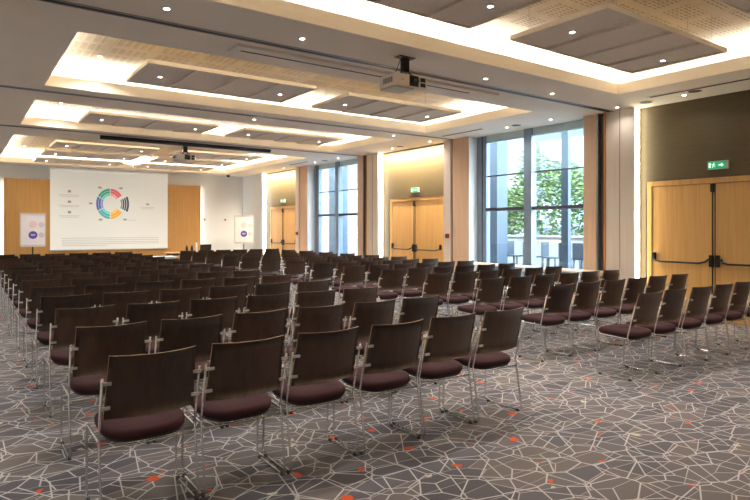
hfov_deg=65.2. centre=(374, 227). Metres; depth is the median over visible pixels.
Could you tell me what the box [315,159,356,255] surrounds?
window
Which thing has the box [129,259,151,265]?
chair
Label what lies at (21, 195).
panelling
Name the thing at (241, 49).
screen housing
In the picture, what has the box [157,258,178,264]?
chair
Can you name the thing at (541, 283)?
chair
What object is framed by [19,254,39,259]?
chair
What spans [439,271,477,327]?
chair
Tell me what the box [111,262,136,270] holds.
chair
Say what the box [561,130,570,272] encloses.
post
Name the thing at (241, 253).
chair
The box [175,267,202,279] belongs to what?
chair
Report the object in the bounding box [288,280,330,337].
chair
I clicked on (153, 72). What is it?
acoustic panel
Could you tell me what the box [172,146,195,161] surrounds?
projector
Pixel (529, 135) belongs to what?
window
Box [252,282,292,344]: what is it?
chair
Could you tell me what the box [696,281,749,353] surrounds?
chair
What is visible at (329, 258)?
chair
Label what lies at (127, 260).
chair
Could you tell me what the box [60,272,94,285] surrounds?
chair
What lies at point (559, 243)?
bar stool
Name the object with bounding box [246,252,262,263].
chair
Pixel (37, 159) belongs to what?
acoustic panel
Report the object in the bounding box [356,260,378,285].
chair
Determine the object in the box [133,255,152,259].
chair
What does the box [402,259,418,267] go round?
chair
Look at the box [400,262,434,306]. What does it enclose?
chair
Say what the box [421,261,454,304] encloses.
chair
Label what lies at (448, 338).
chair
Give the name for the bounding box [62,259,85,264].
chair
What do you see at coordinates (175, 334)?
chair
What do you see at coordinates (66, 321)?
chair
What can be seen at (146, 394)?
chair
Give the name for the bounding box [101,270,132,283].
chair
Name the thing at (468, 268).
chair
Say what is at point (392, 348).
chair
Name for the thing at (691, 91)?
grille
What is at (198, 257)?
chair
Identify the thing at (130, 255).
chair
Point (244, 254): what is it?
chair
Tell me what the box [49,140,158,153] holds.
acoustic panel
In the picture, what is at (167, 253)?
table
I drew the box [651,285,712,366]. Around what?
chair
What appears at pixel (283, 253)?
chair
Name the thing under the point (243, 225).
sign stand
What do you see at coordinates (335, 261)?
chair
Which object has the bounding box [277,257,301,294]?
chair
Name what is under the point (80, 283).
chair
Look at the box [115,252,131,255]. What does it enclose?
chair
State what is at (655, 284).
chair
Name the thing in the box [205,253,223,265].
chair
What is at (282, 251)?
chair
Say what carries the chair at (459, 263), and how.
on the floor
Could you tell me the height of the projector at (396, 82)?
0.424 m
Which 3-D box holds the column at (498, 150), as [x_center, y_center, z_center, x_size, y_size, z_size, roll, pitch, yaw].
[3.172,-1.975,15.852,0.400,7.050,0.720,0,0,-36]
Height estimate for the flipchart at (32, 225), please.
1.964 m
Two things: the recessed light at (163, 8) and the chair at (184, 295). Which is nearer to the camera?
the recessed light at (163, 8)
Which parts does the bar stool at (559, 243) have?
backrest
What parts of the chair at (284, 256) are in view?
backrest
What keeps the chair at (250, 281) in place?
on the floor
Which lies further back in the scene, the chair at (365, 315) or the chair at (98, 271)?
the chair at (98, 271)
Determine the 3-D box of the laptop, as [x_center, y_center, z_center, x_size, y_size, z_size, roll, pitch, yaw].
[-5.442,0.641,18.701,0.360,0.234,0.285,0,0,-36]
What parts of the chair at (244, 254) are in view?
backrest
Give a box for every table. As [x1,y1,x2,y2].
[164,252,179,255]
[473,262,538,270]
[535,267,602,276]
[536,241,560,265]
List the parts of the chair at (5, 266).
backrest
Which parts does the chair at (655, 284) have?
backrest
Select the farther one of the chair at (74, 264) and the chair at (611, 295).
the chair at (74, 264)
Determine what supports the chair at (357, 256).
on the floor
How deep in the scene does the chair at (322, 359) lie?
3.66 m
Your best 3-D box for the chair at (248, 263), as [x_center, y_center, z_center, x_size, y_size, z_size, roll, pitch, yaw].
[-2.917,1.068,13.339,0.504,0.863,0.550,0,0,-35]
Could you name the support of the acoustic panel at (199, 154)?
hanging from the ceiling
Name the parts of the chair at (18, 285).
frame, backrest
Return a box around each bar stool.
[507,241,522,274]
[522,241,543,274]
[541,242,558,274]
[558,242,580,278]
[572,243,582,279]
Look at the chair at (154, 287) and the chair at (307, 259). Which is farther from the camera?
the chair at (307, 259)
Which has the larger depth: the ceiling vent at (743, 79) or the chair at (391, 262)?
the chair at (391, 262)
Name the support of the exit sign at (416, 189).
attached to the wall at (624, 149)
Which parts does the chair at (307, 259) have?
backrest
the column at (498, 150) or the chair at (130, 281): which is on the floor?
the chair at (130, 281)
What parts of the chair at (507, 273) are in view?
backrest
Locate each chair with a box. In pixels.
[0,256,17,258]
[0,258,21,279]
[0,260,25,284]
[0,263,30,310]
[2,266,36,318]
[6,269,43,327]
[10,273,52,337]
[16,279,62,350]
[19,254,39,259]
[23,255,44,262]
[23,285,75,367]
[27,257,50,265]
[31,294,95,388]
[32,259,56,265]
[37,262,63,269]
[43,305,118,417]
[44,265,71,273]
[45,253,64,257]
[50,255,70,259]
[51,268,82,278]
[56,257,77,261]
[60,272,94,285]
[60,321,150,459]
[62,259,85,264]
[69,253,87,256]
[70,261,94,268]
[71,276,108,294]
[76,254,95,258]
[78,263,105,272]
[83,256,103,260]
[84,283,125,306]
[85,346,200,499]
[89,267,117,277]
[91,258,113,263]
[93,252,110,255]
[99,290,152,324]
[100,254,119,257]
[101,260,124,266]
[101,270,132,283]
[109,255,128,260]
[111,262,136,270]
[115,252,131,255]
[116,275,150,291]
[118,257,139,262]
[122,300,182,353]
[124,253,141,257]
[124,265,151,275]
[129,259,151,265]
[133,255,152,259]
[135,280,172,302]
[139,269,168,281]
[142,261,166,269]
[144,256,164,261]
[151,314,225,442]
[156,287,203,318]
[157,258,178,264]
[157,264,182,273]
[158,273,189,289]
[171,261,193,267]
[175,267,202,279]
[179,250,195,260]
[180,278,215,298]
[181,335,287,496]
[186,296,239,342]
[189,263,212,272]
[191,252,208,263]
[196,271,226,285]
[198,250,213,252]
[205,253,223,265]
[206,284,249,312]
[208,266,234,277]
[212,251,227,266]
[221,254,240,270]
[221,308,290,426]
[222,276,254,304]
[227,252,243,269]
[230,251,244,255]
[230,293,291,377]
[232,270,260,302]
[238,254,261,270]
[239,256,260,283]
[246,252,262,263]
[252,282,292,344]
[259,258,281,281]
[260,255,281,274]
[260,274,292,323]
[262,326,361,473]
[264,253,279,255]
[270,303,346,413]
[277,255,299,289]
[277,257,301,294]
[280,251,296,257]
[280,253,298,269]
[281,289,337,375]
[283,260,306,290]
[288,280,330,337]
[295,256,322,290]
[299,251,312,254]
[299,259,327,280]
[300,252,315,258]
[302,254,319,272]
[309,262,334,288]
[318,252,332,256]
[322,254,336,286]
[326,256,342,262]
[329,261,356,304]
[330,258,348,297]
[332,265,366,299]
[333,319,426,454]
[340,253,354,258]
[340,257,369,296]
[340,286,379,359]
[340,299,397,402]
[346,255,361,285]
[353,255,379,285]
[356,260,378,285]
[356,264,389,299]
[371,257,387,264]
[376,268,405,320]
[379,260,399,301]
[390,267,428,319]
[390,312,477,436]
[391,256,406,263]
[393,263,412,307]
[395,295,441,392]
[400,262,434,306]
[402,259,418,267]
[408,258,438,297]
[417,266,453,316]
[417,272,451,333]
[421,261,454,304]
[437,265,473,315]
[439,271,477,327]
[442,307,525,422]
[451,260,474,304]
[455,277,505,346]
[461,269,499,325]
[473,264,494,290]
[486,275,533,337]
[497,263,514,276]
[500,268,522,299]
[503,267,543,314]
[515,273,556,336]
[517,283,575,361]
[530,265,562,312]
[533,272,580,333]
[545,281,601,355]
[556,270,600,328]
[572,278,626,350]
[579,269,620,326]
[596,276,647,344]
[596,291,663,380]
[618,275,667,339]
[624,287,687,371]
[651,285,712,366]
[653,273,688,336]
[675,282,733,359]
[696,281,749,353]
[716,298,749,349]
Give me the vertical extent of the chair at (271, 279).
0.863 m
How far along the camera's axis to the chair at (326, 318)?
4.76 m
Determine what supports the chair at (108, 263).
on the floor
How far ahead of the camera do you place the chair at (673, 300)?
6.12 m
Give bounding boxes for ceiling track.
[0,85,453,139]
[0,124,359,155]
[38,0,612,111]
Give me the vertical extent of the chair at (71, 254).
0.863 m
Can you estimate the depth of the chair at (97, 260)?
12.26 m
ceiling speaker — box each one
[638,100,653,103]
[686,89,702,92]
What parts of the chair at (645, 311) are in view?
frame, seat, frame, backrest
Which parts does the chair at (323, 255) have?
backrest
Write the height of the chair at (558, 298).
0.863 m
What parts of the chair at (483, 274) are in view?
seat, backrest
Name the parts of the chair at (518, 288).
seat, backrest, frame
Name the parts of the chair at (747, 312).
seat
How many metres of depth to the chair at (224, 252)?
15.88 m
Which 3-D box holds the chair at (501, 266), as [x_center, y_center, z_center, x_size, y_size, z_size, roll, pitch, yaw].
[2.259,1.068,10.758,0.508,0.863,0.550,0,0,-35]
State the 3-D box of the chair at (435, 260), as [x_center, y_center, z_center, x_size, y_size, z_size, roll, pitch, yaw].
[1.031,1.068,12.394,0.504,0.863,0.550,0,0,-36]
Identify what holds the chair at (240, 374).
on the floor
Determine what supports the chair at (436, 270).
on the floor
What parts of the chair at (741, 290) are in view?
frame, seat, frame, backrest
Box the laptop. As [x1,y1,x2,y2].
[197,244,211,251]
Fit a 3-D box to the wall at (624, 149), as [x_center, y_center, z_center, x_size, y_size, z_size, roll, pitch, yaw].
[2.212,-0.550,13.752,0.404,4.100,25.800,0,0,-36]
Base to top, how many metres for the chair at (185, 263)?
0.863 m
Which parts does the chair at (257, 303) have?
backrest, frame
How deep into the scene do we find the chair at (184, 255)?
16.36 m
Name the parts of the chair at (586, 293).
frame, seat, frame, backrest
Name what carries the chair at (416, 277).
on the floor
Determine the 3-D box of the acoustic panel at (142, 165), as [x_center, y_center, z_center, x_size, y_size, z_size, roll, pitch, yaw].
[-7.022,-2.300,20.549,2.450,0.436,1.200,0,0,-36]
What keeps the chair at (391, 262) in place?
on the floor
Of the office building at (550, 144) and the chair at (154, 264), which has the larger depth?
the office building at (550, 144)
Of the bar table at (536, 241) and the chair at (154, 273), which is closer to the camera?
the chair at (154, 273)
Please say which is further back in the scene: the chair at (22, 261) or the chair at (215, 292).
the chair at (22, 261)
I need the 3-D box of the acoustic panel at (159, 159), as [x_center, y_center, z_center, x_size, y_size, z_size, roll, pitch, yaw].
[-5.830,-2.300,18.882,2.450,0.436,1.200,0,0,-36]
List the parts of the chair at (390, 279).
seat, backrest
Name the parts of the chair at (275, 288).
backrest, frame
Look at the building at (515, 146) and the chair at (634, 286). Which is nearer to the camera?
the chair at (634, 286)
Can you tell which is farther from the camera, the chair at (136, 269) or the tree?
the tree
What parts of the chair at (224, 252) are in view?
backrest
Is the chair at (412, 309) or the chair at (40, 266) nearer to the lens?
the chair at (412, 309)
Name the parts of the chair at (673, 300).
seat, frame, backrest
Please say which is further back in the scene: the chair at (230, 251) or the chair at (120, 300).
the chair at (230, 251)
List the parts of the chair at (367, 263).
backrest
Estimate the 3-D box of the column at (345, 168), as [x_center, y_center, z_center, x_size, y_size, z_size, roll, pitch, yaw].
[-1.394,-1.975,22.238,0.400,7.050,0.720,0,0,-36]
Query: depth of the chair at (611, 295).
7.22 m
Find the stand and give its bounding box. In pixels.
[153,256,176,258]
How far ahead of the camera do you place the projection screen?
20.95 m
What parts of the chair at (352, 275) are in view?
seat, backrest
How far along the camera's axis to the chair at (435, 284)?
8.23 m
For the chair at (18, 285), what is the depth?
7.97 m
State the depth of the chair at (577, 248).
13.94 m
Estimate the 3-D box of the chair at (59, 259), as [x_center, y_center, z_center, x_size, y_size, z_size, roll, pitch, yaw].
[-6.868,1.068,13.003,0.504,0.863,0.550,0,0,-35]
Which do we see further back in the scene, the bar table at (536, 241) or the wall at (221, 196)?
the wall at (221, 196)
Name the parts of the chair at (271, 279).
backrest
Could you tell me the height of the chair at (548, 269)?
0.863 m
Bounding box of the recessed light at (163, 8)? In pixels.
[162,7,171,10]
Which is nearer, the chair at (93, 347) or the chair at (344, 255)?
the chair at (93, 347)
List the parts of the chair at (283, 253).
backrest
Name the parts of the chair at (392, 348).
frame, seat, backrest, frame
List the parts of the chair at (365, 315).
frame, seat, backrest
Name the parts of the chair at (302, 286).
backrest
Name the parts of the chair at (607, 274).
frame, backrest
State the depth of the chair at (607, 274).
8.87 m
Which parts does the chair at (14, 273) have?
frame, backrest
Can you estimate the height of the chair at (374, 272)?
0.863 m
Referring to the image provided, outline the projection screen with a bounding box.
[48,166,169,250]
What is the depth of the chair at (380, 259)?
12.69 m
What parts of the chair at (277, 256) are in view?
backrest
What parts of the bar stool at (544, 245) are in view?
backrest, seat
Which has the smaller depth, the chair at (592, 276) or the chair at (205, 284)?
the chair at (205, 284)
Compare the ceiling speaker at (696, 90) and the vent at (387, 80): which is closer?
the vent at (387, 80)
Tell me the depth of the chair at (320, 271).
10.68 m
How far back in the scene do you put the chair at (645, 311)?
5.83 m
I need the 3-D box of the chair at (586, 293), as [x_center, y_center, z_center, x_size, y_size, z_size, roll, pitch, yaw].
[2.411,1.068,7.121,0.508,0.863,0.550,0,0,-36]
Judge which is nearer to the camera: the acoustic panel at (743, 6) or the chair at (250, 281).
the acoustic panel at (743, 6)
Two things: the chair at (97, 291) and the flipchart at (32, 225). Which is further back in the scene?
the flipchart at (32, 225)
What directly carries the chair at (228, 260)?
on the floor
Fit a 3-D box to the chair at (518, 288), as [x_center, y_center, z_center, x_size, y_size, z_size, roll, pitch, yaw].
[1.807,1.068,7.925,0.508,0.863,0.550,0,0,-36]
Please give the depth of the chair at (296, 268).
11.53 m
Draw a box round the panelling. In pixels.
[4,178,200,258]
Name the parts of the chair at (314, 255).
backrest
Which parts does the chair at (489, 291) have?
frame, seat, backrest, frame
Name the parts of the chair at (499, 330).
frame, seat, backrest, frame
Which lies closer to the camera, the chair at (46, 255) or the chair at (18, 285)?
the chair at (18, 285)
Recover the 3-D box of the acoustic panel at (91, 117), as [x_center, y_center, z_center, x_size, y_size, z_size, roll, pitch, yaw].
[-4.551,-2.300,11.867,2.450,0.436,1.200,0,0,-36]
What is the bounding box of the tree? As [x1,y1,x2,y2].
[507,148,582,235]
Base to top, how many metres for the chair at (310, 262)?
0.863 m
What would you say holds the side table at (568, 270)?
on the floor
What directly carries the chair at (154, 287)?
on the floor
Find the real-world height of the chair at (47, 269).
0.863 m
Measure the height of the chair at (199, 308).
0.863 m
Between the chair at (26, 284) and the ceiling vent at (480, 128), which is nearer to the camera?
the chair at (26, 284)
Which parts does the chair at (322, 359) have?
frame, seat, backrest, frame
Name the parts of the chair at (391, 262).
backrest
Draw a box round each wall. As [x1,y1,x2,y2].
[0,164,242,254]
[243,90,749,325]
[322,233,582,282]
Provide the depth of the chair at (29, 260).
12.43 m
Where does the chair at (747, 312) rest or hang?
on the floor
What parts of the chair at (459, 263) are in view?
backrest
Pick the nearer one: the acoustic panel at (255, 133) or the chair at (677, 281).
the chair at (677, 281)
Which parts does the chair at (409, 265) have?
backrest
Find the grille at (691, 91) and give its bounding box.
[688,90,701,92]
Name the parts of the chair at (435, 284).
backrest, frame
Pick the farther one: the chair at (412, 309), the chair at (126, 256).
the chair at (126, 256)
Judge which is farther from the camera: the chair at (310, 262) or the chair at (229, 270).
the chair at (310, 262)
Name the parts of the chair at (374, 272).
seat, backrest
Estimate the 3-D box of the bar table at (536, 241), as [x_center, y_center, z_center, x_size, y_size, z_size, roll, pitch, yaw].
[4.635,0.950,15.731,0.560,1.199,0.640,0,0,-36]
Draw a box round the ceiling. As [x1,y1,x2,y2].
[0,0,749,176]
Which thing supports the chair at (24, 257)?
on the floor
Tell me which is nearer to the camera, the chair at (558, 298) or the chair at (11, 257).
the chair at (558, 298)
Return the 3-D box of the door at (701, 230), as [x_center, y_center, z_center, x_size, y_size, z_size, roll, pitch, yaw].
[5.402,0.344,9.285,0.141,2.312,2.322,0,0,-36]
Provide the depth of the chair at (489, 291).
7.45 m
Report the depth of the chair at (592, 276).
8.60 m
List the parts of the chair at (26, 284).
frame, seat, backrest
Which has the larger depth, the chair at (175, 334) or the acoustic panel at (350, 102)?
the acoustic panel at (350, 102)
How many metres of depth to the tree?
18.24 m
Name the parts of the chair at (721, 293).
frame, seat, frame, backrest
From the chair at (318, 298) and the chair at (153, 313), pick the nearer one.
the chair at (153, 313)
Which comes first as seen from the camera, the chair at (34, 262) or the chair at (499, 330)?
the chair at (499, 330)
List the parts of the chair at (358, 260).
backrest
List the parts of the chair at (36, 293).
frame, seat, backrest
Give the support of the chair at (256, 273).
on the floor
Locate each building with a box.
[322,138,523,234]
[536,128,582,235]
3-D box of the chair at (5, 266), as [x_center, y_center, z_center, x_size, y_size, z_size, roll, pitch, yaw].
[-6.564,1.068,10.725,0.504,0.863,0.550,0,0,-35]
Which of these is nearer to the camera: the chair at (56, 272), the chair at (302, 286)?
the chair at (302, 286)
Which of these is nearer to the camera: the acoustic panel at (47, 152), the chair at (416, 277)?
the chair at (416, 277)
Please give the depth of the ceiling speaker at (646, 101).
9.77 m
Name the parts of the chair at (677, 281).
backrest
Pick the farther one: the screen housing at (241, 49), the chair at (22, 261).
the chair at (22, 261)
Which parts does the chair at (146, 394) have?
frame, seat, backrest, frame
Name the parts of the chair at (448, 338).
frame, seat, backrest, frame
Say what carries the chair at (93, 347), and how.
on the floor
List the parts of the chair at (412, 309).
backrest, frame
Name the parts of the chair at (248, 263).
backrest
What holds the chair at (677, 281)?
on the floor
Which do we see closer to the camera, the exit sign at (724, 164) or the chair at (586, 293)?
the chair at (586, 293)
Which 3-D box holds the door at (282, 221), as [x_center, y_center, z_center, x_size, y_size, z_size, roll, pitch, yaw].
[-3.378,0.344,21.564,0.141,2.312,2.252,0,0,-36]
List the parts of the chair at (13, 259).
backrest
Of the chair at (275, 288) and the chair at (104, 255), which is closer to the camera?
the chair at (275, 288)
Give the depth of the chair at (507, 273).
9.11 m
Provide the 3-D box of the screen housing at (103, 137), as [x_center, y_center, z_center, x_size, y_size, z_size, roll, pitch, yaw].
[-4.537,-2.058,14.520,4.250,0.085,0.100,0,0,-36]
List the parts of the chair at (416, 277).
seat, backrest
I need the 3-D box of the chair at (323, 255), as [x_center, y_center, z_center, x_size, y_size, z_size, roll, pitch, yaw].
[-1.240,1.068,14.544,0.504,0.863,0.550,0,0,-36]
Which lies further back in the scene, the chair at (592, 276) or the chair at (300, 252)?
the chair at (300, 252)
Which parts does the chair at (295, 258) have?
backrest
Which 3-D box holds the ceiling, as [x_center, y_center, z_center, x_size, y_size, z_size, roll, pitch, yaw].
[-2.057,-2.450,10.700,11.700,0.701,26.600,0,0,-36]
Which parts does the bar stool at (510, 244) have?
backrest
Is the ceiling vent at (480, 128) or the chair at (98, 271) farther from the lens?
the ceiling vent at (480, 128)
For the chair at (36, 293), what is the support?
on the floor
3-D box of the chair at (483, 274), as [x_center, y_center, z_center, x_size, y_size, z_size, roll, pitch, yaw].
[1.609,1.068,9.040,0.508,0.863,0.550,0,0,-35]
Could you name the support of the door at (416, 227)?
in the wall at (624, 149)
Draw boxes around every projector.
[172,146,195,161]
[380,55,426,93]
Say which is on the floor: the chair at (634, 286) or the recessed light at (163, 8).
the chair at (634, 286)
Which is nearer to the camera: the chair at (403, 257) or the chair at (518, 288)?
the chair at (518, 288)
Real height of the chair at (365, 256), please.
0.863 m
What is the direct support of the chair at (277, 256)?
on the floor
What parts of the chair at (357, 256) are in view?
backrest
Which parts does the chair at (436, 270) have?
backrest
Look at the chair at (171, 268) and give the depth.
10.09 m
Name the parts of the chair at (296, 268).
backrest, seat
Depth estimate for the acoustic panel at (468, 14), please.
5.62 m
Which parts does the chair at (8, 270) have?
frame, backrest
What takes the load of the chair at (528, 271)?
on the floor
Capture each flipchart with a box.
[20,213,45,253]
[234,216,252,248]
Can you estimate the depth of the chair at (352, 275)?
9.89 m
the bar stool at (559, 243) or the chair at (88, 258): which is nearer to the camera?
the chair at (88, 258)
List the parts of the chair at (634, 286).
frame, seat, backrest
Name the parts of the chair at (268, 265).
backrest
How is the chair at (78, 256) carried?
on the floor
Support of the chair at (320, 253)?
on the floor
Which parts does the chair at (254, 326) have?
frame, backrest, frame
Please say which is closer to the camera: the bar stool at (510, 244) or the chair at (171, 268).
the chair at (171, 268)
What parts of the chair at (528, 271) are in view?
backrest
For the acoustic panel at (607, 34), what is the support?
hanging from the ceiling
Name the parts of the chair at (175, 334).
frame, backrest, seat, frame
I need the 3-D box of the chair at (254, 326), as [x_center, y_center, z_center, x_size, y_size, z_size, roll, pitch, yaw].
[-0.999,1.068,4.680,0.508,0.863,0.550,0,0,-35]
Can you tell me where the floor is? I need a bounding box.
[0,278,749,499]
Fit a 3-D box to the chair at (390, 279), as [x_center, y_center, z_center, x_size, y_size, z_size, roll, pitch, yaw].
[0.155,1.068,9.254,0.508,0.863,0.550,0,0,-35]
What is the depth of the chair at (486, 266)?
10.21 m
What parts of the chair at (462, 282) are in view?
frame, seat, backrest, frame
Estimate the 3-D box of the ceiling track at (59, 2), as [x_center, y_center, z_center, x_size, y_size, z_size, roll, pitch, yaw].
[-0.024,-2.094,7.519,10.508,0.012,0.100,0,0,-36]
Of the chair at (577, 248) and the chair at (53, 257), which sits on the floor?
the chair at (53, 257)
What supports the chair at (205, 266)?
on the floor
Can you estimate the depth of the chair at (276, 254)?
14.52 m
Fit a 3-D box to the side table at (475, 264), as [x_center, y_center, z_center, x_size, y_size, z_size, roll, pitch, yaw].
[2.537,1.129,12.140,0.550,0.739,1.700,0,0,-36]
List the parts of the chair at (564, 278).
backrest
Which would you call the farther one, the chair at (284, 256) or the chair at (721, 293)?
the chair at (284, 256)
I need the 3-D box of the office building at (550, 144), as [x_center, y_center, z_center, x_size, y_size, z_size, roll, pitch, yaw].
[15.082,-5.475,28.732,6.040,14.050,13.200,0,0,-36]
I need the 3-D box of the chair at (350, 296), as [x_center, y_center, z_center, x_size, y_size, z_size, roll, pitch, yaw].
[-0.274,1.068,6.429,0.508,0.863,0.550,0,0,-36]
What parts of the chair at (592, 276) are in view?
backrest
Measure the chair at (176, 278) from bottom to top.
0.863 m
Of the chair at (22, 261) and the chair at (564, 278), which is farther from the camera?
the chair at (22, 261)
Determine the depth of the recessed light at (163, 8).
5.60 m
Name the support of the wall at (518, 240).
on the terrace
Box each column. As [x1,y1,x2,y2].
[329,166,347,253]
[490,140,506,269]
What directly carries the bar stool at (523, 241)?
on the terrace
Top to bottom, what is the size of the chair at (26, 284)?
0.863 m
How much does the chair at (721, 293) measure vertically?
0.863 m
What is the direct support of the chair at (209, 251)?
on the floor
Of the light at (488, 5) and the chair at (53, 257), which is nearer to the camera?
the light at (488, 5)
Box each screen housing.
[98,135,270,152]
[228,43,498,98]
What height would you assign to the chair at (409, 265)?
0.863 m
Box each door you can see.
[270,205,294,253]
[389,195,443,262]
[646,174,749,325]
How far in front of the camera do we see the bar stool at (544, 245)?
14.84 m
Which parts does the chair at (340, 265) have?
seat, backrest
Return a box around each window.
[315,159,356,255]
[477,120,582,271]
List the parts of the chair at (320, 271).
backrest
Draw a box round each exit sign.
[411,187,419,192]
[708,160,729,169]
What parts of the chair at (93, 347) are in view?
frame, seat, backrest, frame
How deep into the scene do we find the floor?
4.17 m
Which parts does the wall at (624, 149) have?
panel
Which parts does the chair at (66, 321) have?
frame, seat, backrest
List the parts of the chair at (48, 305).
frame, seat, backrest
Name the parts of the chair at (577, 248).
backrest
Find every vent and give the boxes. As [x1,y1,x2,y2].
[383,76,392,84]
[440,128,482,136]
[648,77,749,97]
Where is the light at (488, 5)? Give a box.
[486,3,494,7]
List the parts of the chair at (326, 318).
frame, seat, backrest, frame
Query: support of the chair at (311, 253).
on the floor
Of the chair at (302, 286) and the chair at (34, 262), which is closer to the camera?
the chair at (302, 286)
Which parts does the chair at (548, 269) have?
backrest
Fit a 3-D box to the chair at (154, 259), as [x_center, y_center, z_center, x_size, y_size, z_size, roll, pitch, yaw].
[-4.982,1.068,13.101,0.504,0.863,0.550,0,0,-35]
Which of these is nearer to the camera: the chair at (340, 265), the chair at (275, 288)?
the chair at (275, 288)
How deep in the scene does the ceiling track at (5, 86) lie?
10.37 m
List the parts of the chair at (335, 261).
backrest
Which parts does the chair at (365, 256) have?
backrest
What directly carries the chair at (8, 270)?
on the floor
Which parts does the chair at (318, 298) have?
frame, seat, backrest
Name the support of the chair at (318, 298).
on the floor
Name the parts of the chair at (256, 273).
backrest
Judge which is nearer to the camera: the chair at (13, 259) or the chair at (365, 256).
the chair at (13, 259)
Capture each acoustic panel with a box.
[33,156,123,166]
[40,138,139,160]
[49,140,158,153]
[78,106,219,133]
[126,55,316,102]
[134,163,214,170]
[150,152,236,166]
[169,149,263,160]
[225,124,342,144]
[312,85,461,122]
[364,0,543,28]
[510,0,726,73]
[718,0,749,15]
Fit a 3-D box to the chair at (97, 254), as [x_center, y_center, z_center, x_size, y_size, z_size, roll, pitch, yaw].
[-7.172,1.068,15.290,0.504,0.863,0.550,0,0,-36]
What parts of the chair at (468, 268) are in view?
backrest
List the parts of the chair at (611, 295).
frame, seat, frame, backrest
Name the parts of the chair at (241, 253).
backrest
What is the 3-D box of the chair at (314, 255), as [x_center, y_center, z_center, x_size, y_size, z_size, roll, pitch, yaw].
[-1.644,1.068,14.227,0.504,0.863,0.550,0,0,-36]
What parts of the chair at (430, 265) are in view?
backrest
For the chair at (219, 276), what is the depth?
8.44 m
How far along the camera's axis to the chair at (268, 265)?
12.33 m
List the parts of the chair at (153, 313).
seat, backrest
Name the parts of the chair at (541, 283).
seat, backrest, frame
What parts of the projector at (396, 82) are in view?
plate, ceiling plate, len panel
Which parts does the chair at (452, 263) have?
backrest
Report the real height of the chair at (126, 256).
0.863 m
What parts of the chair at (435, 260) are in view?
backrest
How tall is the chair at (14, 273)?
0.863 m
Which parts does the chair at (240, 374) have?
frame, seat, backrest, frame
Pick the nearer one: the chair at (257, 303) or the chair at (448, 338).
the chair at (448, 338)
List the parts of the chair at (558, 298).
frame, seat, backrest, frame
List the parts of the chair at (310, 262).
seat, backrest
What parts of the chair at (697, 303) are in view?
frame, seat, frame, backrest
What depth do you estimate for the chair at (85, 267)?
10.26 m
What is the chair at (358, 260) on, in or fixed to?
on the floor
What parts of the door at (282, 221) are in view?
lock rod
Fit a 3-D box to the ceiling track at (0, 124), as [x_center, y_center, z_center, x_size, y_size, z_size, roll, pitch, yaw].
[-4.688,-2.094,14.043,10.508,0.012,0.100,0,0,-36]
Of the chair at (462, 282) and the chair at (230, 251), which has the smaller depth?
the chair at (462, 282)
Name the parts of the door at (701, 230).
lock rod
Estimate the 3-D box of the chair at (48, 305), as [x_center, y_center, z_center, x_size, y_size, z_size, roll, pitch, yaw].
[-3.041,1.068,5.723,0.508,0.863,0.550,0,0,-36]
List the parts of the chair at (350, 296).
seat, backrest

